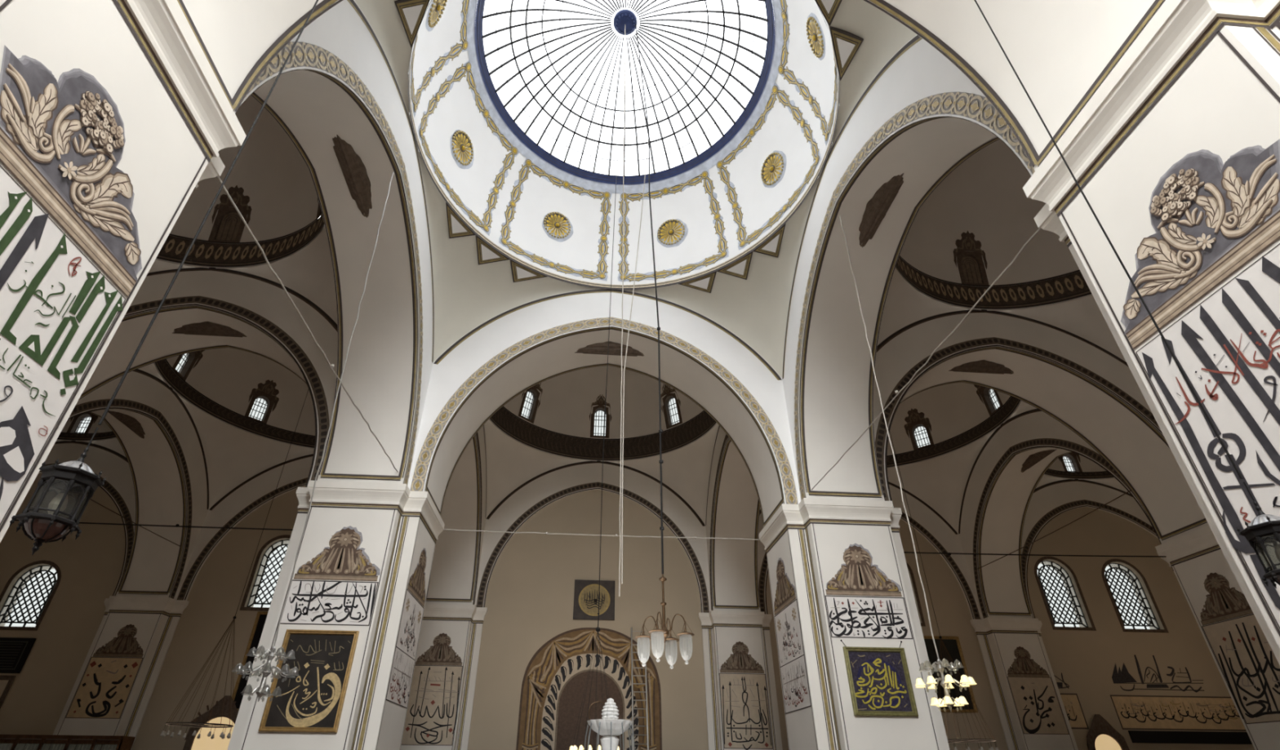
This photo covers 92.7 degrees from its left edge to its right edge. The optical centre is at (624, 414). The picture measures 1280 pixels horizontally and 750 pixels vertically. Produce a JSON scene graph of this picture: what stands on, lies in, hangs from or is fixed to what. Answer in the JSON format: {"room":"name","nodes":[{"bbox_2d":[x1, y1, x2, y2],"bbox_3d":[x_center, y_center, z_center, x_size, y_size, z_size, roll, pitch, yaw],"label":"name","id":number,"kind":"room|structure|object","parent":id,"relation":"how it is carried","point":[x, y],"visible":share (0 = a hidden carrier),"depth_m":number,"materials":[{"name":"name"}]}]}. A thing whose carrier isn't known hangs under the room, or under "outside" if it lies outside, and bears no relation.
{"room":"mosque","nodes":[
{"label":"mosque","id":0,"kind":"room"},
{"bbox_2d":[0,473,1254,749],"bbox_3d":[-1.329,8.704,25.959,60.000,14.800,0.700,2,-31,-3],"label":"wall","id":1,"kind":"structure","parent":0,"point":[530,598],"depth_m":25.75,"materials":[{"name":"paint"}]},
{"bbox_2d":[0,675,15,708],"bbox_3d":[-24.428,10.882,22.285,2.880,2.580,0.072,2,-31,-3],"label":"picture","id":2,"kind":"object","parent":1,"relation":"attached to","point":[6,682],"visible":1,"depth_m":22.84,"materials":[{"name":"brown paint"}]},
{"bbox_2d":[0,637,36,673],"bbox_3d":[-24.354,9.162,23.304,2.950,1.260,0.084,2,-31,-3],"label":"sign board","id":3,"kind":"object","parent":1,"relation":"attached to","point":[14,652],"visible":1,"depth_m":23.37,"materials":[{"name":"black metal"}]},
{"bbox_2d":[0,560,61,631],"bbox_3d":[-24.000,7.274,24.645,2.030,2.780,0.256,2,-31,-3],"label":"window","id":4,"kind":"structure","parent":1,"relation":"in","point":[29,598],"depth_m":24.66,"materials":[{"name":"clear glass"}]},
{"bbox_2d":[38,440,135,595],"bbox_3d":[-25.211,4.199,26.174,10.059,7.107,0.128,2,-31,-3],"label":"arch","id":5,"kind":"object","parent":1,"relation":"attached to","point":[118,485],"visible":0.48,"depth_m":27.27,"materials":[{"name":"beige paint"}]},
{"bbox_2d":[182,695,239,749],"bbox_3d":[-15.051,12.471,22.110,2.100,4.200,0.100,2,-31,-3],"label":"window","id":6,"kind":"structure","parent":1,"relation":"in","point":[192,743],"depth_m":22.61,"materials":[{"name":"brown paint"}]},
{"bbox_2d":[174,453,313,599],"bbox_3d":[-13.243,4.711,26.872,10.059,7.107,0.128,2,-31,-3],"label":"arch","id":7,"kind":"object","parent":1,"relation":"attached to","point":[260,489],"visible":0.37,"depth_m":26.99,"materials":[{"name":"beige paint"}]},
{"bbox_2d":[231,611,267,710],"bbox_3d":[-14.041,9.608,23.904,1.720,3.670,0.082,2,-31,-3],"label":"picture","id":8,"kind":"object","parent":1,"relation":"attached to","point":[255,635],"visible":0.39,"depth_m":23.93,"materials":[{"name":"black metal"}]},
{"bbox_2d":[239,534,290,611],"bbox_3d":[-14.687,6.662,25.787,1.930,3.230,0.256,2,-31,-3],"label":"window","id":9,"kind":"structure","parent":1,"relation":"in","point":[268,575],"depth_m":25.75,"materials":[{"name":"clear glass"}]},
{"bbox_2d":[515,627,662,749],"bbox_3d":[-1.353,12.035,23.930,5.547,7.000,0.648,2,-31,-3],"label":"mihrab","id":10,"kind":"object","parent":1,"relation":"in","point":[554,681],"depth_m":24.18,"materials":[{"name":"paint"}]},
{"bbox_2d":[474,460,711,613],"bbox_3d":[-1.274,5.222,27.570,10.059,7.107,0.128,2,-31,-3],"label":"arch","id":11,"kind":"object","parent":1,"relation":"attached to","point":[548,487],"visible":0.94,"depth_m":28.14,"materials":[{"name":"beige paint"}]},
{"bbox_2d":[573,579,615,620],"bbox_3d":[-1.295,7.872,25.988,1.740,1.650,0.093,2,-31,-3],"label":"board","id":12,"kind":"object","parent":1,"relation":"attached to","point":[586,592],"visible":0.93,"depth_m":25.93,"materials":[{"name":"brown wood"}]},
{"bbox_2d":[757,481,982,619],"bbox_3d":[10.695,5.734,28.268,10.059,7.107,0.128,2,-31,-3],"label":"arch","id":13,"kind":"object","parent":1,"relation":"attached to","point":[926,520],"visible":0.41,"depth_m":28.40,"materials":[{"name":"beige paint"}]},
{"bbox_2d":[906,562,925,626],"bbox_3d":[12.084,7.806,27.349,1.930,3.230,0.256,2,-31,-3],"label":"window","id":14,"kind":"structure","parent":1,"relation":"in","point":[922,624],"depth_m":27.13,"materials":[{"name":"clear glass"}]},
{"bbox_2d":[923,635,977,712],"bbox_3d":[13.298,10.784,25.493,2.100,2.950,0.082,2,-31,-3],"label":"picture","id":15,"kind":"object","parent":1,"relation":"attached to","point":[952,644],"visible":0.52,"depth_m":25.65,"materials":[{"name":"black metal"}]},
{"bbox_2d":[1034,556,1096,631],"bbox_3d":[19.794,8.109,27.814,2.000,3.330,0.256,2,-31,-3],"label":"window","id":16,"kind":"structure","parent":1,"relation":"in","point":[1064,609],"depth_m":27.80,"materials":[{"name":"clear glass"}]},
{"bbox_2d":[1059,693,1088,728],"bbox_3d":[18.273,12.180,25.122,1.200,1.320,0.006,2,-31,-3],"label":"calligraphy panel","id":17,"kind":"object","parent":1,"relation":"attached to","point":[1071,702],"visible":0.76,"depth_m":25.13,"materials":[{"name":"beige paint"}]},
{"bbox_2d":[1021,479,1158,618],"bbox_3d":[22.664,6.245,28.966,10.059,7.107,0.128,2,-31,-3],"label":"arch","id":18,"kind":"object","parent":1,"relation":"attached to","point":[1049,500],"visible":0.51,"depth_m":29.98,"materials":[{"name":"beige paint"}]},
{"bbox_2d":[1086,714,1129,749],"bbox_3d":[19.358,14.028,24.066,1.750,4.000,0.100,2,-31,-3],"label":"window","id":19,"kind":"structure","parent":1,"relation":"in","point":[1101,735],"depth_m":24.65,"materials":[{"name":"brown paint"}]},
{"bbox_2d":[1053,654,1204,692],"bbox_3d":[21.107,11.001,26.058,7.354,1.468,0.001,2,-31,-3],"label":"mural","id":20,"kind":"object","parent":1,"relation":"attached to","point":[1122,677],"visible":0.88,"depth_m":25.97,"materials":[{"name":"grey paint"}]},
{"bbox_2d":[1101,559,1168,632],"bbox_3d":[23.085,8.267,27.995,2.130,3.330,0.256,2,-31,-3],"label":"window","id":21,"kind":"structure","parent":1,"relation":"in","point":[1135,614],"depth_m":27.99,"materials":[{"name":"clear glass"}]},
{"bbox_2d":[1109,694,1246,731],"bbox_3d":[23.549,12.419,25.422,6.520,1.290,0.006,2,-31,-3],"label":"inscription band","id":22,"kind":"object","parent":1,"relation":"attached to","point":[1133,712],"visible":0.88,"depth_m":25.38,"materials":[{"name":"beige paint"}]},
{"bbox_2d":[1128,730,1252,744],"bbox_3d":[23.654,13.187,24.942,6.300,0.440,0.060,2,-31,-3],"label":"board","id":23,"kind":"object","parent":1,"relation":"attached to","point":[1136,736],"visible":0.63,"depth_m":24.88,"materials":[{"name":"black wood"}]},
{"label":"floor","id":24,"kind":"structure","parent":0,"visible":0},
{"bbox_2d":[0,734,135,749],"bbox_3d":[-19.655,12.436,20.709,4.350,2.755,0.700,2,-31,-3],"label":"display cabinet","id":25,"kind":"object","parent":24,"relation":"on","point":[7,742],"visible":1,"depth_m":21.09,"materials":[{"name":"brown wood"}]},
{"bbox_2d":[52,595,189,749],"bbox_3d":[-19.257,10.654,22.499,3.121,7.663,0.620,2,-31,-3],"label":"pier","id":26,"kind":"object","parent":24,"relation":"on","point":[111,693],"visible":1,"depth_m":23.07,"materials":[{"name":"beige paint"}]},
{"bbox_2d":[0,0,246,542],"bbox_3d":[-5.656,-0.411,3.681,3.121,7.663,3.121,2,-31,-3],"label":"pier","id":27,"kind":"object","parent":24,"relation":"on","point":[113,113],"visible":1,"depth_m":4.71,"materials":[{"name":"beige paint"}]},
{"bbox_2d":[216,176,398,472],"bbox_3d":[-5.085,-0.663,10.943,0.070,0.545,9.006,3,-31,-5],"label":"rod","id":28,"kind":"object","parent":27,"relation":"attached to","point":[331,366],"visible":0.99,"depth_m":8.97,"materials":[{"name":"silver metal"}]},
{"bbox_2d":[239,0,434,486],"bbox_3d":[-6.028,-3.707,12.600,2.051,7.107,10.059,2,-31,-3],"label":"arch","id":29,"kind":"object","parent":27,"relation":"on","point":[337,96],"visible":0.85,"depth_m":14.65,"materials":[{"name":"beige paint"}]},
{"bbox_2d":[148,95,337,323],"bbox_3d":[-11.986,-8.080,14.695,10.026,8.769,10.026,2,-31,-3],"label":"dome","id":30,"kind":"object","parent":29,"relation":"on","point":[270,184],"visible":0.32,"depth_m":18.89,"materials":[{"name":"beige paint"}]},
{"bbox_2d":[274,172,394,641],"bbox_3d":[-5.072,-0.974,11.105,0.062,9.582,0.703,2,-31,-3],"label":"cable","id":31,"kind":"object","parent":29,"relation":"hanging from","point":[292,575],"visible":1,"depth_m":10.48,"materials":[{"name":"silver metal"}]},
{"bbox_2d":[238,640,297,702],"bbox_3d":[-5.128,3.651,8.759,0.853,0.850,0.848,2,-31,-3],"label":"crystal chandelier","id":32,"kind":"object","parent":31,"relation":"hanging from","point":[261,691],"visible":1,"depth_m":8.70,"materials":[{"name":"silver metal"}]},
{"bbox_2d":[177,0,1165,170],"bbox_3d":[0.380,-6.505,7.801,10.059,7.107,2.030,2,-31,-3],"label":"arch","id":33,"kind":"object","parent":27,"relation":"on","point":[1061,52],"visible":0.91,"depth_m":7.03,"materials":[{"name":"beige paint"}]},
{"bbox_2d":[97,0,318,425],"bbox_3d":[-2.991,-3.401,5.561,0.014,8.040,0.014,2,-31,-3],"label":"cable","id":34,"kind":"object","parent":33,"relation":"hanging from","point":[142,340],"visible":1,"depth_m":4.26,"materials":[{"name":"black metal"}]},
{"bbox_2d":[9,427,106,555],"bbox_3d":[-3.021,0.396,3.306,0.268,0.748,0.270,-10,-32,16],"label":"hanging lantern","id":35,"kind":"object","parent":34,"relation":"hanging from","point":[63,492],"visible":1,"depth_m":3.21,"materials":[{"name":"grey metal"}]},
{"bbox_2d":[973,0,1243,479],"bbox_3d":[3.913,-3.044,5.892,0.014,8.020,0.014,2,-31,-3],"label":"cable","id":36,"kind":"object","parent":33,"relation":"hanging from","point":[978,6],"visible":1,"depth_m":4.75,"materials":[{"name":"black metal"}]},
{"bbox_2d":[1236,481,1279,588],"bbox_3d":[3.882,0.744,3.642,0.268,0.748,0.270,-10,-32,16],"label":"lantern","id":37,"kind":"object","parent":36,"relation":"hanging from","point":[1262,533],"visible":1,"depth_m":3.61,"materials":[{"name":"grey metal"}]},
{"bbox_2d":[226,480,444,749],"bbox_3d":[-6.517,5.695,13.975,3.121,7.663,3.121,2,-31,-3],"label":"pier","id":38,"kind":"object","parent":24,"relation":"on","point":[364,562],"visible":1,"depth_m":13.62,"materials":[{"name":"beige paint"}]},
{"bbox_2d":[14,520,293,530],"bbox_3d":[-12.499,2.934,16.279,9.100,0.094,0.070,2,-31,-3],"label":"rod","id":39,"kind":"object","parent":38,"relation":"attached to","point":[176,525],"visible":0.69,"depth_m":16.30,"materials":[{"name":"black metal"}]},
{"bbox_2d":[78,266,337,487],"bbox_3d":[-12.450,-0.911,17.396,10.059,7.107,2.034,2,-31,-3],"label":"arch","id":40,"kind":"object","parent":38,"relation":"on","point":[204,308],"visible":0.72,"depth_m":17.79,"materials":[{"name":"beige paint"}]},
{"bbox_2d":[138,347,315,508],"bbox_3d":[-12.847,-1.973,24.989,10.538,8.769,10.538,2,-31,-3],"label":"dome","id":41,"kind":"object","parent":40,"relation":"on","point":[245,407],"visible":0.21,"depth_m":27.25,"materials":[{"name":"beige paint"}]},
{"bbox_2d":[235,390,308,616],"bbox_3d":[-12.667,0.438,23.574,0.017,14.320,0.017,2,-31,-3],"label":"cable","id":42,"kind":"object","parent":41,"relation":"hanging from","point":[308,390],"visible":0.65,"depth_m":21.83,"materials":[{"name":"black metal"}]},
{"bbox_2d":[160,616,235,738],"bbox_3d":[-12.729,8.077,19.037,1.792,3.510,1.813,2,-31,-3],"label":"chandelier","id":43,"kind":"object","parent":42,"relation":"hanging from","point":[163,734],"visible":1,"depth_m":18.66,"materials":[{"name":"black metal"}]},
{"bbox_2d":[257,629,359,732],"bbox_3d":[-6.394,5.387,12.444,1.480,1.910,0.087,2,-31,-3],"label":"calligraphy","id":44,"kind":"object","parent":38,"relation":"attached to","point":[311,699],"visible":0.98,"depth_m":12.42,"materials":[{"name":"black paint"}]},
{"bbox_2d":[425,424,486,604],"bbox_3d":[-6.894,2.399,22.893,2.034,7.107,10.059,2,-31,-3],"label":"arch","id":45,"kind":"object","parent":38,"relation":"on","point":[455,570],"visible":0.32,"depth_m":25.71,"materials":[{"name":"beige paint"}]},
{"bbox_2d":[443,528,759,540],"bbox_3d":[-0.588,3.375,17.153,9.169,0.083,0.062,2,-31,-3],"label":"rod","id":46,"kind":"object","parent":38,"relation":"attached to","point":[546,533],"visible":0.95,"depth_m":17.13,"materials":[{"name":"silver metal"}]},
{"bbox_2d":[408,288,800,528],"bbox_3d":[-0.481,-0.402,18.090,10.059,7.107,2.051,2,-31,-3],"label":"arch","id":47,"kind":"object","parent":38,"relation":"on","point":[522,347],"visible":0.99,"depth_m":17.97,"materials":[{"name":"beige paint"}]},
{"bbox_2d":[484,365,719,524],"bbox_3d":[-0.878,-1.462,25.687,10.458,8.769,10.458,2,-31,-3],"label":"dome","id":48,"kind":"object","parent":47,"relation":"on","point":[557,421],"visible":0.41,"depth_m":29.10,"materials":[{"name":"beige paint"}]},
{"bbox_2d":[354,0,916,377],"bbox_3d":[-0.017,-7.586,15.403,9.978,8.809,9.978,2,-31,-3],"label":"dome","id":49,"kind":"object","parent":47,"relation":"on","point":[512,223],"visible":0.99,"depth_m":17.74,"materials":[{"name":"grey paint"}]},
{"bbox_2d":[597,155,617,626],"bbox_3d":[-0.392,-2.111,15.971,0.039,14.850,0.311,-22,-37,33],"label":"cable","id":50,"kind":"object","parent":49,"relation":"hanging from","point":[617,155],"visible":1,"depth_m":14.58,"materials":[{"name":"black metal"}]},
{"bbox_2d":[569,626,619,749],"bbox_3d":[-0.536,5.155,11.532,0.930,2.220,0.925,2,-31,-3],"label":"chandelier","id":51,"kind":"object","parent":50,"relation":"hanging from","point":[597,628],"visible":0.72,"depth_m":11.46,"materials":[{"name":"black metal"}]},
{"bbox_2d":[618,24,625,596],"bbox_3d":[-0.033,-4.271,13.436,0.051,16.340,0.019,2,-31,-3],"label":"cable","id":52,"kind":"object","parent":49,"relation":"hanging from","point":[624,24],"visible":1,"depth_m":11.62,"materials":[{"name":"silver metal"}]},
{"bbox_2d":[635,24,664,573],"bbox_3d":[0.481,-4.413,13.563,0.481,16.001,0.062,2,-31,-3],"label":"cable","id":53,"kind":"object","parent":49,"relation":"hanging from","point":[660,431],"visible":1,"depth_m":11.78,"materials":[{"name":"black metal"}]},
{"bbox_2d":[621,142,648,583],"bbox_3d":[0.272,-2.167,12.236,0.589,11.101,0.019,2,-31,-3],"label":"cable","id":54,"kind":"object","parent":53,"relation":"hanging from","point":[647,143],"visible":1,"depth_m":11.18,"materials":[{"name":"silver metal"}]},
{"bbox_2d":[635,573,694,643],"bbox_3d":[0.585,3.045,9.148,0.720,1.330,0.720,13,-33,-20],"label":"brass chandelier","id":55,"kind":"object","parent":53,"relation":"hanging from","point":[664,632],"visible":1,"depth_m":9.07,"materials":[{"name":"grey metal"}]},
{"bbox_2d":[400,604,487,749],"bbox_3d":[-7.288,11.165,23.197,3.121,7.663,0.620,2,-31,-3],"label":"pier","id":56,"kind":"object","parent":24,"relation":"on","point":[438,717],"visible":0.96,"depth_m":23.65,"materials":[{"name":"beige paint"}]},
{"bbox_2d":[586,697,632,749],"bbox_3d":[-0.209,5.077,7.876,4.600,2.585,4.600,2,-31,-3],"label":"fountain","id":57,"kind":"object","parent":24,"relation":"on","point":[610,726],"visible":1,"depth_m":8.20,"materials":[{"name":"white stone"}]},
{"bbox_2d":[586,719,632,736],"bbox_3d":[-0.203,4.286,8.345,0.631,0.185,0.631,2,-31,-3],"label":"bowl","id":58,"kind":"object","parent":57,"relation":"on","point":[605,727],"depth_m":8.17,"materials":[{"name":"white stone"}]},
{"bbox_2d":[631,627,648,749],"bbox_3d":[0.578,11.543,23.076,0.616,7.012,1.412,2,-31,-3],"label":"ladder","id":59,"kind":"object","parent":24,"relation":"on","point":[632,631],"visible":0.95,"depth_m":23.73,"materials":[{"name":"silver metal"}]},
{"bbox_2d":[697,610,782,749],"bbox_3d":[4.680,11.677,23.895,3.121,7.663,0.620,2,-31,-3],"label":"pier","id":60,"kind":"object","parent":24,"relation":"on","point":[742,711],"visible":1,"depth_m":24.39,"materials":[{"name":"beige paint"}]},
{"bbox_2d":[758,497,949,749],"bbox_3d":[5.452,6.207,14.673,3.121,7.663,3.121,2,-31,-3],"label":"pier","id":61,"kind":"object","parent":24,"relation":"on","point":[837,569],"visible":1,"depth_m":14.25,"materials":[{"name":"beige paint"}]},
{"bbox_2d":[705,426,760,611],"bbox_3d":[5.071,2.910,23.591,2.034,7.107,10.059,2,-31,-3],"label":"arch","id":62,"kind":"object","parent":61,"relation":"on","point":[733,506],"visible":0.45,"depth_m":26.37,"materials":[{"name":"beige paint"}]},
{"bbox_2d":[840,640,918,716],"bbox_3d":[5.516,5.692,13.264,1.415,1.530,0.085,2,-31,-3],"label":"calligraphy","id":63,"kind":"object","parent":61,"relation":"attached to","point":[879,681],"visible":1,"depth_m":13.21,"materials":[{"name":"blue paint"}]},
{"bbox_2d":[782,34,1035,501],"bbox_3d":[5.927,-3.196,13.297,2.051,7.107,10.059,2,-31,-3],"label":"arch","id":64,"kind":"object","parent":61,"relation":"on","point":[920,117],"visible":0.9,"depth_m":15.12,"materials":[{"name":"beige paint"}]},
{"bbox_2d":[840,215,937,653],"bbox_3d":[4.912,-0.433,11.782,0.050,9.481,0.324,4,-31,-7],"label":"cable","id":65,"kind":"object","parent":64,"relation":"hanging from","point":[840,215],"visible":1,"depth_m":11.12,"materials":[{"name":"silver metal"}]},
{"bbox_2d":[915,653,976,711],"bbox_3d":[4.860,4.045,9.286,0.855,0.850,0.842,14,-33,-21],"label":"crystal chandelier","id":66,"kind":"object","parent":65,"relation":"hanging from","point":[946,682],"visible":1,"depth_m":9.20,"materials":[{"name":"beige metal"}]},
{"bbox_2d":[877,139,1125,361],"bbox_3d":[11.952,-7.057,16.091,10.026,8.769,10.026,2,-31,-3],"label":"dome","id":67,"kind":"object","parent":64,"relation":"on","point":[975,223],"visible":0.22,"depth_m":20.23,"materials":[{"name":"beige paint"}]},
{"bbox_2d":[903,551,1166,557],"bbox_3d":[11.338,4.034,17.620,9.100,0.184,0.070,2,-31,-3],"label":"rod","id":68,"kind":"object","parent":61,"relation":"attached to","point":[948,553],"visible":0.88,"depth_m":17.63,"materials":[{"name":"black metal"}]},
{"bbox_2d":[873,309,1208,543],"bbox_3d":[11.488,0.112,18.791,10.059,7.107,2.034,2,-31,-3],"label":"arch","id":69,"kind":"object","parent":61,"relation":"on","point":[1086,388],"visible":0.81,"depth_m":18.90,"materials":[{"name":"beige paint"}]},
{"bbox_2d":[760,382,1035,533],"bbox_3d":[11.090,-0.950,26.385,10.538,8.769,10.538,2,-31,-3],"label":"dome","id":70,"kind":"object","parent":69,"relation":"on","point":[938,433],"visible":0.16,"depth_m":28.95,"materials":[{"name":"beige paint"}]},
{"bbox_2d":[889,431,940,635],"bbox_3d":[11.020,1.515,24.917,0.017,14.470,0.017,2,-31,-3],"label":"cable","id":71,"kind":"object","parent":70,"relation":"hanging from","point":[890,432],"visible":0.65,"depth_m":23.09,"materials":[{"name":"black metal"}]},
{"bbox_2d":[938,635,999,749],"bbox_3d":[10.958,9.223,20.339,1.753,3.560,1.773,2,-31,-3],"label":"chandelier","id":72,"kind":"object","parent":71,"relation":"hanging from","point":[961,740],"visible":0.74,"depth_m":19.96,"materials":[{"name":"black metal"}]},
{"bbox_2d":[969,617,1078,749],"bbox_3d":[16.649,12.188,24.593,3.121,7.663,0.620,2,-31,-3],"label":"pier","id":73,"kind":"object","parent":24,"relation":"on","point":[1033,715],"visible":1,"depth_m":25.11,"materials":[{"name":"beige paint"}]},
{"bbox_2d":[1022,0,1279,665],"bbox_3d":[6.313,0.100,4.379,3.121,7.663,3.121,2,-31,-3],"label":"pier","id":74,"kind":"object","parent":24,"relation":"on","point":[1175,154],"visible":1,"depth_m":5.20,"materials":[{"name":"beige paint"}]},
{"bbox_2d":[811,227,1040,489],"bbox_3d":[4.927,-0.205,11.509,0.069,0.475,9.006,2,-31,-2],"label":"rod","id":75,"kind":"object","parent":74,"relation":"attached to","point":[1039,228],"visible":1,"depth_m":9.61,"materials":[{"name":"silver metal"}]},
{"bbox_2d":[1155,525,1279,749],"bbox_3d":[17.421,6.718,15.371,3.121,7.663,3.121,2,-31,-3],"label":"pier","id":76,"kind":"object","parent":24,"relation":"on","point":[1246,664],"visible":0.82,"depth_m":16.10,"materials":[{"name":"beige paint"}]},
{"bbox_2d":[958,408,1161,618],"bbox_3d":[17.039,3.422,24.289,2.034,7.107,10.059,2,-31,-3],"label":"arch","id":77,"kind":"object","parent":76,"relation":"on","point":[1003,478],"visible":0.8,"depth_m":26.78,"materials":[{"name":"beige paint"}]},
{"bbox_2d":[973,490,1131,570],"bbox_3d":[15.852,4.243,22.596,0.031,0.256,11.112,1,-31,-1],"label":"rod","id":78,"kind":"object","parent":77,"relation":"attached to","point":[1129,491],"visible":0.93,"depth_m":22.36,"materials":[{"name":"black metal"}]},
{"bbox_3d":[23.456,0.624,19.491,10.059,7.107,2.022,2,-31,-3],"label":"arch","id":79,"kind":"object","parent":76,"relation":"on","visible":0},
{"bbox_2d":[1035,452,1128,493],"bbox_3d":[23.059,-0.439,27.083,10.538,8.769,10.538,2,-31,-3],"label":"dome","id":80,"kind":"object","parent":79,"relation":"on","point":[1072,465],"visible":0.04,"depth_m":30.78,"materials":[{"name":"beige paint"}]},
{"bbox_3d":[-18.486,5.184,13.277,3.121,7.663,3.121,2,-31,-3],"label":"pier","id":81,"kind":"object","parent":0,"visible":0},
{"bbox_2d":[67,368,208,599],"bbox_3d":[-18.863,1.888,22.195,2.034,7.107,10.059,2,-31,-3],"label":"arch","id":82,"kind":"object","parent":81,"relation":"on","point":[158,437],"visible":0.81,"depth_m":24.77,"materials":[{"name":"beige paint"}]},
{"bbox_2d":[40,470,180,546],"bbox_3d":[-17.960,2.812,20.616,0.031,0.187,11.102,2,-31,-3],"label":"rod","id":83,"kind":"object","parent":82,"relation":"attached to","point":[40,470],"visible":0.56,"depth_m":22.19,"materials":[{"name":"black metal"}]},
{"bbox_3d":[-24.419,-1.421,16.699,10.059,7.107,2.022,2,-31,-3],"label":"arch","id":84,"kind":"object","parent":81,"relation":"on","visible":0},
{"bbox_2d":[56,412,125,456],"bbox_3d":[-24.816,-2.485,24.291,10.538,8.769,10.538,2,-31,-3],"label":"dome","id":85,"kind":"object","parent":84,"relation":"on","point":[82,428],"visible":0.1,"depth_m":28.05,"materials":[{"name":"beige paint"}]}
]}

